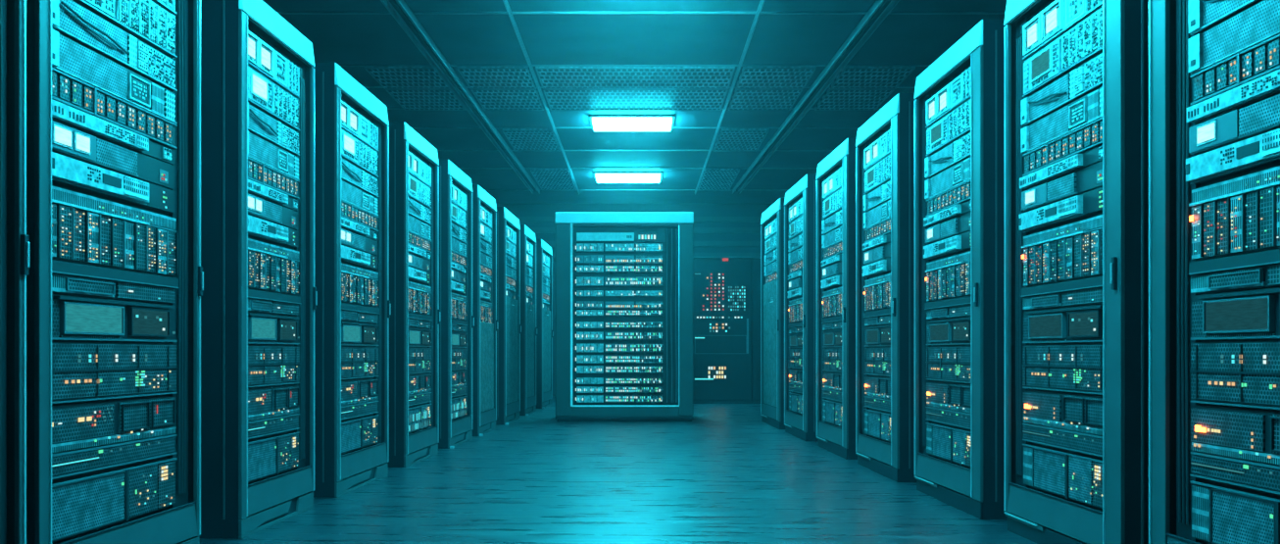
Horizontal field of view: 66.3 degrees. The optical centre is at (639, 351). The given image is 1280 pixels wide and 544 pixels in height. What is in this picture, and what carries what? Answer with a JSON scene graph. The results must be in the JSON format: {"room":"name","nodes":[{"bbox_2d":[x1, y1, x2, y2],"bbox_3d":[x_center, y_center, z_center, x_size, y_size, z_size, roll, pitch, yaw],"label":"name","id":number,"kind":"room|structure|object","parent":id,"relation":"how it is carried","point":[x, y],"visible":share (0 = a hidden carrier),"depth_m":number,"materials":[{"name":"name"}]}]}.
{"room":"server room","nodes":[
{"label":"server room","id":0,"kind":"room"},
{"bbox_2d":[495,203,772,395],"bbox_3d":[0.000,-0.915,17.235,6.100,3.370,0.130,0,0,0],"label":"wall","id":1,"kind":"structure","parent":0,"point":[719,229],"depth_m":17.20,"materials":[{"name":"teal paint"}]},
{"bbox_2d":[262,0,1006,203],"bbox_3d":[0.000,-2.650,7.600,6.100,0.100,19.200,0,0,0],"label":"ceiling","id":2,"kind":"structure","parent":0,"point":[338,38],"depth_m":8.57,"materials":[{"name":"tile"}]},
{"bbox_2d":[385,89,466,110],"bbox_3d":[-2.175,-2.584,10.030,0.650,0.028,0.820,0,0,0],"label":"perforated panel","id":3,"kind":"object","parent":2,"relation":"attached to","point":[408,99],"visible":0.76,"depth_m":10.01,"materials":[{"name":"metal"}]},
{"bbox_2d":[380,0,540,194],"bbox_3d":[-1.784,-2.562,8.190,0.133,0.075,14.900,0,0,1],"label":"rail","id":4,"kind":"object","parent":2,"relation":"attached to","point":[400,11],"visible":1,"depth_m":9.13,"materials":[{"name":"metal"}]},
{"bbox_2d":[456,66,536,89],"bbox_3d":[-1.340,-2.584,9.240,0.640,0.028,0.680,0,0,0],"label":"perforated panel","id":5,"kind":"object","parent":2,"relation":"attached to","point":[475,77],"visible":1,"depth_m":9.22,"materials":[{"name":"metal"}]},
{"bbox_2d":[470,88,543,110],"bbox_3d":[-1.340,-2.584,10.030,0.640,0.028,0.820,0,0,0],"label":"perforated panel","id":6,"kind":"object","parent":2,"relation":"attached to","point":[489,99],"visible":1,"depth_m":10.01,"materials":[{"name":"metal"}]},
{"bbox_2d":[502,128,560,151],"bbox_3d":[-1.310,-2.584,11.990,0.580,0.028,1.180,0,0,0],"label":"perforated panel","id":7,"kind":"object","parent":2,"relation":"attached to","point":[520,139],"visible":1,"depth_m":11.91,"materials":[{"name":"metal"}]},
{"bbox_2d":[502,0,580,195],"bbox_3d":[-0.990,-2.569,8.200,0.028,0.038,15.400,0,0,0],"label":"trim","id":8,"kind":"structure","parent":2,"relation":"attached to","point":[506,2],"depth_m":9.22,"materials":[{"name":"metal"}]},
{"bbox_2d":[530,168,576,190],"bbox_3d":[-1.290,-2.584,14.750,0.540,0.028,1.700,0,0,0],"label":"perforated panel","id":9,"kind":"object","parent":2,"relation":"attached to","point":[547,178],"visible":1,"depth_m":14.61,"materials":[{"name":"metal"}]},
{"bbox_2d":[592,171,662,182],"bbox_3d":[-0.173,-2.562,14.400,1.000,0.075,0.540,0,0,0],"label":"ceiling lamp","id":10,"kind":"object","parent":2,"relation":"attached to","point":[600,176],"visible":1,"depth_m":14.16,"materials":[{"name":"grey paint"}]},
{"bbox_2d":[589,114,675,131],"bbox_3d":[-0.088,-2.562,11.000,0.940,0.075,0.520,0,0,0],"label":"ceiling lamp","id":11,"kind":"object","parent":2,"relation":"attached to","point":[599,123],"visible":1,"depth_m":10.81,"materials":[{"name":"grey paint"}]},
{"bbox_2d":[535,66,735,89],"bbox_3d":[-0.045,-2.584,9.240,1.810,0.028,0.680,0,0,0],"label":"perforated panel","id":12,"kind":"object","parent":2,"relation":"attached to","point":[550,77],"visible":1,"depth_m":9.19,"materials":[{"name":"metal"}]},
{"bbox_2d":[542,89,727,110],"bbox_3d":[-0.045,-2.584,10.030,1.810,0.028,0.820,0,0,0],"label":"perforated panel","id":13,"kind":"object","parent":2,"relation":"attached to","point":[558,99],"visible":0.97,"depth_m":10.01,"materials":[{"name":"metal"}]},
{"bbox_2d":[276,11,1005,190],"bbox_3d":[0.000,-2.594,9.350,6.100,0.012,12.724,0,0,0],"label":"trim","id":14,"kind":"structure","parent":2,"relation":"attached to","point":[276,12],"depth_m":8.87,"materials":[{"name":"metal"}]},
{"bbox_2d":[364,66,449,89],"bbox_3d":[-2.175,-2.584,9.240,0.650,0.028,0.680,0,0,0],"label":"perforated panel","id":15,"kind":"object","parent":14,"relation":"attached to","point":[388,77],"visible":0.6,"depth_m":9.22,"materials":[{"name":"metal"}]},
{"bbox_2d":[830,66,915,89],"bbox_3d":[2.180,-2.584,9.240,0.640,0.028,0.680,0,0,0],"label":"perforated panel","id":16,"kind":"object","parent":14,"relation":"attached to","point":[850,77],"visible":0.99,"depth_m":9.22,"materials":[{"name":"metal"}]},
{"bbox_2d":[698,168,739,190],"bbox_3d":[1.175,-2.584,14.750,0.490,0.028,1.700,0,0,0],"label":"perforated panel","id":17,"kind":"object","parent":2,"relation":"attached to","point":[713,178],"visible":1,"depth_m":14.61,"materials":[{"name":"metal"}]},
{"bbox_2d":[694,0,764,195],"bbox_3d":[0.900,-2.569,8.200,0.028,0.038,15.400,0,0,0],"label":"trim","id":18,"kind":"structure","parent":2,"relation":"attached to","point":[762,2],"depth_m":9.22,"materials":[{"name":"metal"}]},
{"bbox_2d":[714,128,769,151],"bbox_3d":[1.225,-2.584,11.990,0.550,0.028,1.180,0,0,0],"label":"perforated panel","id":19,"kind":"object","parent":2,"relation":"attached to","point":[729,139],"visible":1,"depth_m":11.91,"materials":[{"name":"metal"}]},
{"bbox_2d":[728,88,802,110],"bbox_3d":[1.270,-2.584,10.030,0.660,0.028,0.820,0,0,0],"label":"perforated panel","id":20,"kind":"object","parent":2,"relation":"attached to","point":[742,99],"visible":1,"depth_m":10.01,"materials":[{"name":"metal"}]},
{"bbox_2d":[736,66,816,89],"bbox_3d":[1.270,-2.584,9.240,0.660,0.028,0.680,0,0,0],"label":"perforated panel","id":21,"kind":"object","parent":2,"relation":"attached to","point":[751,77],"visible":1,"depth_m":9.22,"materials":[{"name":"metal"}]},
{"bbox_2d":[732,0,899,193],"bbox_3d":[1.770,-2.562,8.190,0.133,0.075,14.900,0,0,-2],"label":"rail","id":22,"kind":"object","parent":2,"relation":"attached to","point":[878,12],"visible":1,"depth_m":9.13,"materials":[{"name":"metal"}]},
{"bbox_2d":[814,88,894,110],"bbox_3d":[2.180,-2.584,10.030,0.640,0.028,0.820,0,0,0],"label":"perforated panel","id":23,"kind":"object","parent":2,"relation":"attached to","point":[833,99],"visible":1,"depth_m":10.01,"materials":[{"name":"metal"}]},
{"bbox_2d":[199,395,1087,543],"bbox_3d":[0.000,0.820,7.600,6.100,0.100,19.200,0,0,0],"label":"floor","id":24,"kind":"structure","parent":0,"point":[725,474],"depth_m":5.12,"materials":[{"name":"plastic"}]},
{"bbox_2d":[0,0,29,543],"bbox_3d":[-2.175,-0.386,2.239,0.984,2.312,0.929,0,0,2],"label":"rack","id":25,"kind":"object","parent":24,"relation":"on","point":[14,239],"visible":1,"depth_m":2.67,"materials":[{"name":"black metal"}]},
{"bbox_2d":[26,0,203,543],"bbox_3d":[-2.141,-0.386,3.226,0.984,2.312,0.940,0,0,2],"label":"rack","id":26,"kind":"object","parent":24,"relation":"on","point":[115,279],"visible":1,"depth_m":3.15,"materials":[{"name":"teal metal"}]},
{"bbox_2d":[51,434,177,479],"bbox_3d":[-1.917,0.334,3.176,0.483,0.071,0.754,0,0,0],"label":"switch","id":27,"kind":"object","parent":26,"relation":"attached to","point":[115,455],"depth_m":3.15,"materials":[{"name":"metal"}]},
{"bbox_2d":[51,67,177,148],"bbox_3d":[-1.917,-0.779,3.176,0.483,0.088,0.754,0,0,0],"label":"switch","id":28,"kind":"object","parent":26,"relation":"attached to","point":[72,90],"depth_m":3.14,"materials":[{"name":"teal metal"}]},
{"bbox_2d":[51,259,178,288],"bbox_3d":[-1.889,-0.248,3.181,0.414,0.036,0.750,0,0,2],"label":"shelf","id":29,"kind":"object","parent":26,"relation":"attached to","point":[94,271],"depth_m":3.14,"materials":[{"name":"metal"}]},
{"bbox_2d":[198,0,317,539],"bbox_3d":[-2.099,-0.386,4.455,0.984,2.312,0.822,0,0,2],"label":"rack","id":30,"kind":"object","parent":24,"relation":"on","point":[259,300],"visible":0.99,"depth_m":4.21,"materials":[{"name":"teal metal"}]},
{"bbox_2d":[247,413,299,439],"bbox_3d":[-1.875,0.334,4.406,0.479,0.071,0.638,0,0,0],"label":"switch","id":31,"kind":"object","parent":30,"relation":"attached to","point":[268,425],"depth_m":4.42,"materials":[{"name":"metal"}]},
{"bbox_2d":[247,156,299,198],"bbox_3d":[-1.875,-0.779,4.406,0.479,0.088,0.638,0,0,0],"label":"switch","id":32,"kind":"object","parent":30,"relation":"attached to","point":[264,173],"depth_m":4.40,"materials":[{"name":"teal metal"}]},
{"bbox_2d":[247,289,301,303],"bbox_3d":[-1.847,-0.248,4.409,0.414,0.036,0.632,0,0,2],"label":"shelf","id":33,"kind":"object","parent":30,"relation":"attached to","point":[256,296],"depth_m":4.41,"materials":[{"name":"metal"}]},
{"bbox_2d":[313,62,390,497],"bbox_3d":[-2.058,-0.386,5.653,0.984,2.312,0.932,0,0,2],"label":"rack","id":34,"kind":"object","parent":24,"relation":"on","point":[352,314],"visible":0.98,"depth_m":5.44,"materials":[{"name":"teal metal"}]},
{"bbox_2d":[341,400,378,420],"bbox_3d":[-1.834,0.334,5.603,0.483,0.071,0.747,0,0,0],"label":"switch","id":35,"kind":"object","parent":34,"relation":"attached to","point":[350,410],"depth_m":5.62,"materials":[{"name":"metal"}]},
{"bbox_2d":[341,199,378,231],"bbox_3d":[-1.834,-0.779,5.603,0.483,0.088,0.747,0,0,0],"label":"switch","id":36,"kind":"object","parent":34,"relation":"attached to","point":[354,213],"depth_m":5.61,"materials":[{"name":"teal metal"}]},
{"bbox_2d":[341,302,379,313],"bbox_3d":[-1.806,-0.248,5.607,0.414,0.036,0.742,0,0,2],"label":"shelf","id":37,"kind":"object","parent":34,"relation":"attached to","point":[346,308],"depth_m":5.61,"materials":[{"name":"metal"}]},
{"bbox_2d":[387,121,440,467],"bbox_3d":[-2.013,-0.386,6.971,0.984,2.312,0.896,0,0,2],"label":"rack","id":38,"kind":"object","parent":24,"relation":"on","point":[414,322],"visible":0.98,"depth_m":6.76,"materials":[{"name":"teal metal"}]},
{"bbox_2d":[408,392,431,405],"bbox_3d":[-1.789,0.334,6.921,0.482,0.071,0.711,0,0,0],"label":"switch","id":39,"kind":"object","parent":38,"relation":"attached to","point":[415,398],"depth_m":6.97,"materials":[{"name":"metal"}]},
{"bbox_2d":[408,230,431,252],"bbox_3d":[-1.789,-0.779,6.921,0.482,0.088,0.711,0,0,0],"label":"switch","id":40,"kind":"object","parent":38,"relation":"attached to","point":[418,241],"depth_m":6.95,"materials":[{"name":"teal metal"}]},
{"bbox_2d":[408,312,432,320],"bbox_3d":[-1.761,-0.248,6.925,0.414,0.036,0.706,0,0,2],"label":"shelf","id":41,"kind":"object","parent":38,"relation":"attached to","point":[412,316],"depth_m":6.96,"materials":[{"name":"metal"}]},
{"bbox_2d":[436,159,474,448],"bbox_3d":[-1.964,-0.386,8.233,0.995,2.312,0.873,0,0,2],"label":"rack","id":42,"kind":"object","parent":24,"relation":"on","point":[457,320],"visible":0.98,"depth_m":8.09,"materials":[{"name":"teal metal"}]},
{"bbox_2d":[451,386,466,396],"bbox_3d":[-1.746,0.334,8.183,0.481,0.071,0.689,0,0,0],"label":"switch","id":43,"kind":"object","parent":42,"relation":"attached to","point":[457,391],"depth_m":8.23,"materials":[{"name":"metal"}]},
{"bbox_2d":[451,250,466,267],"bbox_3d":[-1.746,-0.779,8.183,0.481,0.088,0.689,0,0,0],"label":"switch","id":44,"kind":"object","parent":42,"relation":"attached to","point":[458,257],"depth_m":8.21,"materials":[{"name":"teal metal"}]},
{"bbox_2d":[451,319,467,325],"bbox_3d":[-1.718,-0.248,8.187,0.414,0.036,0.683,0,0,2],"label":"shelf","id":45,"kind":"object","parent":42,"relation":"attached to","point":[454,321],"depth_m":8.24,"materials":[{"name":"metal"}]},
{"bbox_2d":[471,184,497,436],"bbox_3d":[-1.924,-0.386,9.410,0.995,2.312,0.893,0,0,2],"label":"rack","id":46,"kind":"object","parent":24,"relation":"on","point":[484,209],"visible":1,"depth_m":9.29,"materials":[{"name":"teal metal"}]},
{"bbox_2d":[480,263,492,277],"bbox_3d":[-1.706,-0.779,9.360,0.481,0.088,0.708,0,0,0],"label":"switch","id":47,"kind":"object","parent":46,"relation":"attached to","point":[485,269],"depth_m":9.39,"materials":[{"name":"metal"}]},
{"bbox_2d":[495,206,521,424],"bbox_3d":[-1.875,-0.386,10.854,0.995,2.312,0.990,0,0,2],"label":"rack","id":48,"kind":"object","parent":24,"relation":"on","point":[509,331],"visible":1,"depth_m":10.65,"materials":[{"name":"teal metal"}]},
{"bbox_2d":[506,275,516,287],"bbox_3d":[-1.656,-0.779,10.804,0.485,0.088,0.804,0,0,0],"label":"switch","id":49,"kind":"object","parent":48,"relation":"attached to","point":[511,279],"depth_m":10.89,"materials":[{"name":"metal"}]},
{"bbox_2d":[519,224,537,415],"bbox_3d":[-1.827,-0.386,12.229,0.995,2.312,0.882,0,0,2],"label":"rack","id":50,"kind":"object","parent":24,"relation":"on","point":[528,333],"visible":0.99,"depth_m":12.06,"materials":[{"name":"teal metal"}]},
{"bbox_2d":[526,284,533,294],"bbox_3d":[-1.609,-0.779,12.179,0.481,0.088,0.697,0,0,0],"label":"switch","id":51,"kind":"object","parent":50,"relation":"attached to","point":[529,287],"depth_m":12.26,"materials":[{"name":"metal"}]},
{"bbox_2d":[536,239,553,408],"bbox_3d":[-1.773,-0.386,13.832,0.995,2.312,1.125,0,0,2],"label":"rack","id":52,"kind":"object","parent":24,"relation":"on","point":[544,254],"visible":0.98,"depth_m":13.52,"materials":[{"name":"teal metal"}]},
{"bbox_2d":[542,292,549,300],"bbox_3d":[-1.554,-0.779,13.780,0.489,0.088,0.937,0,0,0],"label":"switch","id":53,"kind":"object","parent":52,"relation":"attached to","point":[546,295],"depth_m":13.88,"materials":[{"name":"metal"}]},
{"bbox_2d":[555,212,693,421],"bbox_3d":[-0.171,-0.385,11.294,1.524,2.311,1.012,0,0,0],"label":"rack","id":54,"kind":"object","parent":24,"relation":"on","point":[624,281],"visible":1,"depth_m":10.84,"materials":[{"name":"metal"}]},
{"bbox_2d":[693,256,760,403],"bbox_3d":[1.178,-0.318,14.870,1.264,2.176,0.780,0,0,0],"label":"control panel","id":55,"kind":"object","parent":24,"relation":"on","point":[726,289],"visible":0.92,"depth_m":14.50,"materials":[{"name":"grey paint"}]},
{"bbox_2d":[760,197,785,429],"bbox_3d":[1.833,-0.386,10.293,0.984,2.312,1.129,0,0,-2],"label":"rack","id":56,"kind":"object","parent":24,"relation":"on","point":[772,219],"visible":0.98,"depth_m":10.19,"materials":[{"name":"teal metal"}]},
{"bbox_2d":[764,270,777,284],"bbox_3d":[1.608,-0.779,10.273,0.489,0.088,0.885,0,0,0],"label":"switch","id":57,"kind":"object","parent":56,"relation":"attached to","point":[770,276],"depth_m":10.32,"materials":[{"name":"metal"}]},
{"bbox_2d":[784,173,817,441],"bbox_3d":[1.881,-0.386,8.941,0.984,2.312,1.013,0,0,-2],"label":"rack","id":58,"kind":"object","parent":24,"relation":"on","point":[800,202],"visible":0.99,"depth_m":8.75,"materials":[{"name":"teal metal"}]},
{"bbox_2d":[788,321,802,327],"bbox_3d":[1.628,-0.248,8.926,0.414,0.036,0.766,0,0,-2],"label":"shelf","id":59,"kind":"object","parent":58,"relation":"attached to","point":[791,323],"depth_m":8.97,"materials":[{"name":"metal"}]},
{"bbox_2d":[788,383,802,393],"bbox_3d":[1.656,0.334,8.922,0.484,0.071,0.771,0,0,0],"label":"switch","id":60,"kind":"object","parent":58,"relation":"attached to","point":[794,388],"depth_m":9.00,"materials":[{"name":"metal"}]},
{"bbox_2d":[788,258,802,274],"bbox_3d":[1.656,-0.779,8.922,0.484,0.088,0.771,0,0,0],"label":"switch","id":61,"kind":"object","parent":58,"relation":"attached to","point":[795,265],"depth_m":8.96,"materials":[{"name":"teal metal"}]},
{"bbox_2d":[815,137,857,459],"bbox_3d":[1.932,-0.386,7.513,0.984,2.312,1.007,0,0,-2],"label":"rack","id":62,"kind":"object","parent":24,"relation":"on","point":[835,178],"visible":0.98,"depth_m":7.36,"materials":[{"name":"teal metal"}]},
{"bbox_2d":[821,315,842,323],"bbox_3d":[1.679,-0.248,7.499,0.414,0.036,0.760,0,0,-2],"label":"shelf","id":63,"kind":"object","parent":62,"relation":"attached to","point":[825,319],"depth_m":7.53,"materials":[{"name":"metal"}]},
{"bbox_2d":[822,389,842,401],"bbox_3d":[1.707,0.334,7.494,0.484,0.071,0.764,0,0,0],"label":"switch","id":64,"kind":"object","parent":62,"relation":"attached to","point":[828,395],"depth_m":7.55,"materials":[{"name":"metal"}]},
{"bbox_2d":[822,240,842,260],"bbox_3d":[1.707,-0.779,7.494,0.484,0.088,0.764,0,0,0],"label":"switch","id":65,"kind":"object","parent":62,"relation":"attached to","point":[833,249],"depth_m":7.52,"materials":[{"name":"teal metal"}]},
{"bbox_2d":[855,93,916,482],"bbox_3d":[1.976,-0.386,6.273,0.984,2.312,0.949,0,0,-2],"label":"rack","id":66,"kind":"object","parent":24,"relation":"on","point":[885,143],"visible":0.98,"depth_m":6.10,"materials":[{"name":"teal metal"}]},
{"bbox_2d":[863,308,890,317],"bbox_3d":[1.723,-0.248,6.258,0.414,0.036,0.702,0,0,-2],"label":"shelf","id":67,"kind":"object","parent":66,"relation":"attached to","point":[869,313],"depth_m":6.28,"materials":[{"name":"metal"}]},
{"bbox_2d":[864,395,890,412],"bbox_3d":[1.751,0.334,6.255,0.482,0.071,0.708,0,0,0],"label":"switch","id":68,"kind":"object","parent":66,"relation":"attached to","point":[872,404],"depth_m":6.29,"materials":[{"name":"metal"}]},
{"bbox_2d":[864,217,890,243],"bbox_3d":[1.751,-0.779,6.255,0.482,0.088,0.708,0,0,0],"label":"switch","id":69,"kind":"object","parent":66,"relation":"attached to","point":[879,228],"depth_m":6.27,"materials":[{"name":"teal metal"}]},
{"bbox_2d":[913,19,1007,519],"bbox_3d":[2.021,-0.386,4.998,0.984,2.312,0.964,0,0,-2],"label":"rack","id":70,"kind":"object","parent":24,"relation":"on","point":[959,98],"visible":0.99,"depth_m":4.76,"materials":[{"name":"teal metal"}]},
{"bbox_2d":[924,295,970,309],"bbox_3d":[1.768,-0.248,4.983,0.414,0.036,0.717,0,0,-2],"label":"shelf","id":71,"kind":"object","parent":70,"relation":"attached to","point":[939,302],"depth_m":4.98,"materials":[{"name":"metal"}]},
{"bbox_2d":[925,406,970,429],"bbox_3d":[1.796,0.334,4.979,0.483,0.071,0.722,0,0,0],"label":"switch","id":72,"kind":"object","parent":70,"relation":"attached to","point":[947,418],"depth_m":5.00,"materials":[{"name":"metal"}]},
{"bbox_2d":[925,179,970,216],"bbox_3d":[1.796,-0.779,4.979,0.483,0.088,0.722,0,0,0],"label":"switch","id":73,"kind":"object","parent":70,"relation":"attached to","point":[957,194],"depth_m":4.99,"materials":[{"name":"teal metal"}]},
{"bbox_2d":[1003,0,1148,543],"bbox_3d":[2.065,-0.386,3.766,0.984,2.312,0.957,0,0,-2],"label":"rack","id":74,"kind":"object","parent":24,"relation":"on","point":[1076,72],"visible":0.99,"depth_m":3.62,"materials":[{"name":"teal metal"}]},
{"bbox_2d":[1020,275,1102,296],"bbox_3d":[1.812,-0.248,3.752,0.414,0.036,0.710,0,0,-2],"label":"shelf","id":75,"kind":"object","parent":74,"relation":"attached to","point":[1069,285],"depth_m":3.72,"materials":[{"name":"metal"}]},
{"bbox_2d":[1022,423,1102,456],"bbox_3d":[1.840,0.334,3.748,0.483,0.071,0.716,0,0,0],"label":"switch","id":76,"kind":"object","parent":74,"relation":"attached to","point":[1068,440],"depth_m":3.74,"materials":[{"name":"metal"}]},
{"bbox_2d":[1022,117,1102,176],"bbox_3d":[1.840,-0.779,3.748,0.483,0.088,0.716,0,0,0],"label":"switch","id":77,"kind":"object","parent":74,"relation":"attached to","point":[1083,138],"depth_m":3.73,"materials":[{"name":"teal metal"}]},
{"bbox_2d":[1148,0,1279,543],"bbox_3d":[2.105,-0.386,2.632,0.984,2.312,0.979,0,0,-2],"label":"rack","id":78,"kind":"object","parent":24,"relation":"on","point":[1214,65],"visible":1,"depth_m":2.81,"materials":[{"name":"teal metal"}]},
{"bbox_2d":[1194,425,1200,432],"bbox_3d":[1.640,0.225,2.881,0.005,0.018,0.021,0,0,-2],"label":"light","id":79,"kind":"object","parent":78,"relation":"attached to","point":[1197,427],"depth_m":2.88,"materials":[{"name":"yellow plastic"}]},
{"bbox_2d":[1188,248,1279,274],"bbox_3d":[1.853,-0.248,2.590,0.414,0.036,0.677,0,0,-2],"label":"shelf","id":80,"kind":"object","parent":78,"relation":"attached to","point":[1236,261],"depth_m":2.71,"materials":[{"name":"teal metal"}]},
{"bbox_2d":[1190,451,1279,494],"bbox_3d":[1.881,0.334,2.586,0.481,0.071,0.683,0,0,0],"label":"switch","id":81,"kind":"object","parent":78,"relation":"attached to","point":[1260,475],"depth_m":2.71,"materials":[{"name":"metal"}]},
{"bbox_2d":[1190,33,1279,104],"bbox_3d":[1.881,-0.779,2.586,0.481,0.088,0.683,0,0,0],"label":"switch","id":82,"kind":"object","parent":78,"relation":"attached to","point":[1256,60],"depth_m":2.71,"materials":[{"name":"teal metal"}]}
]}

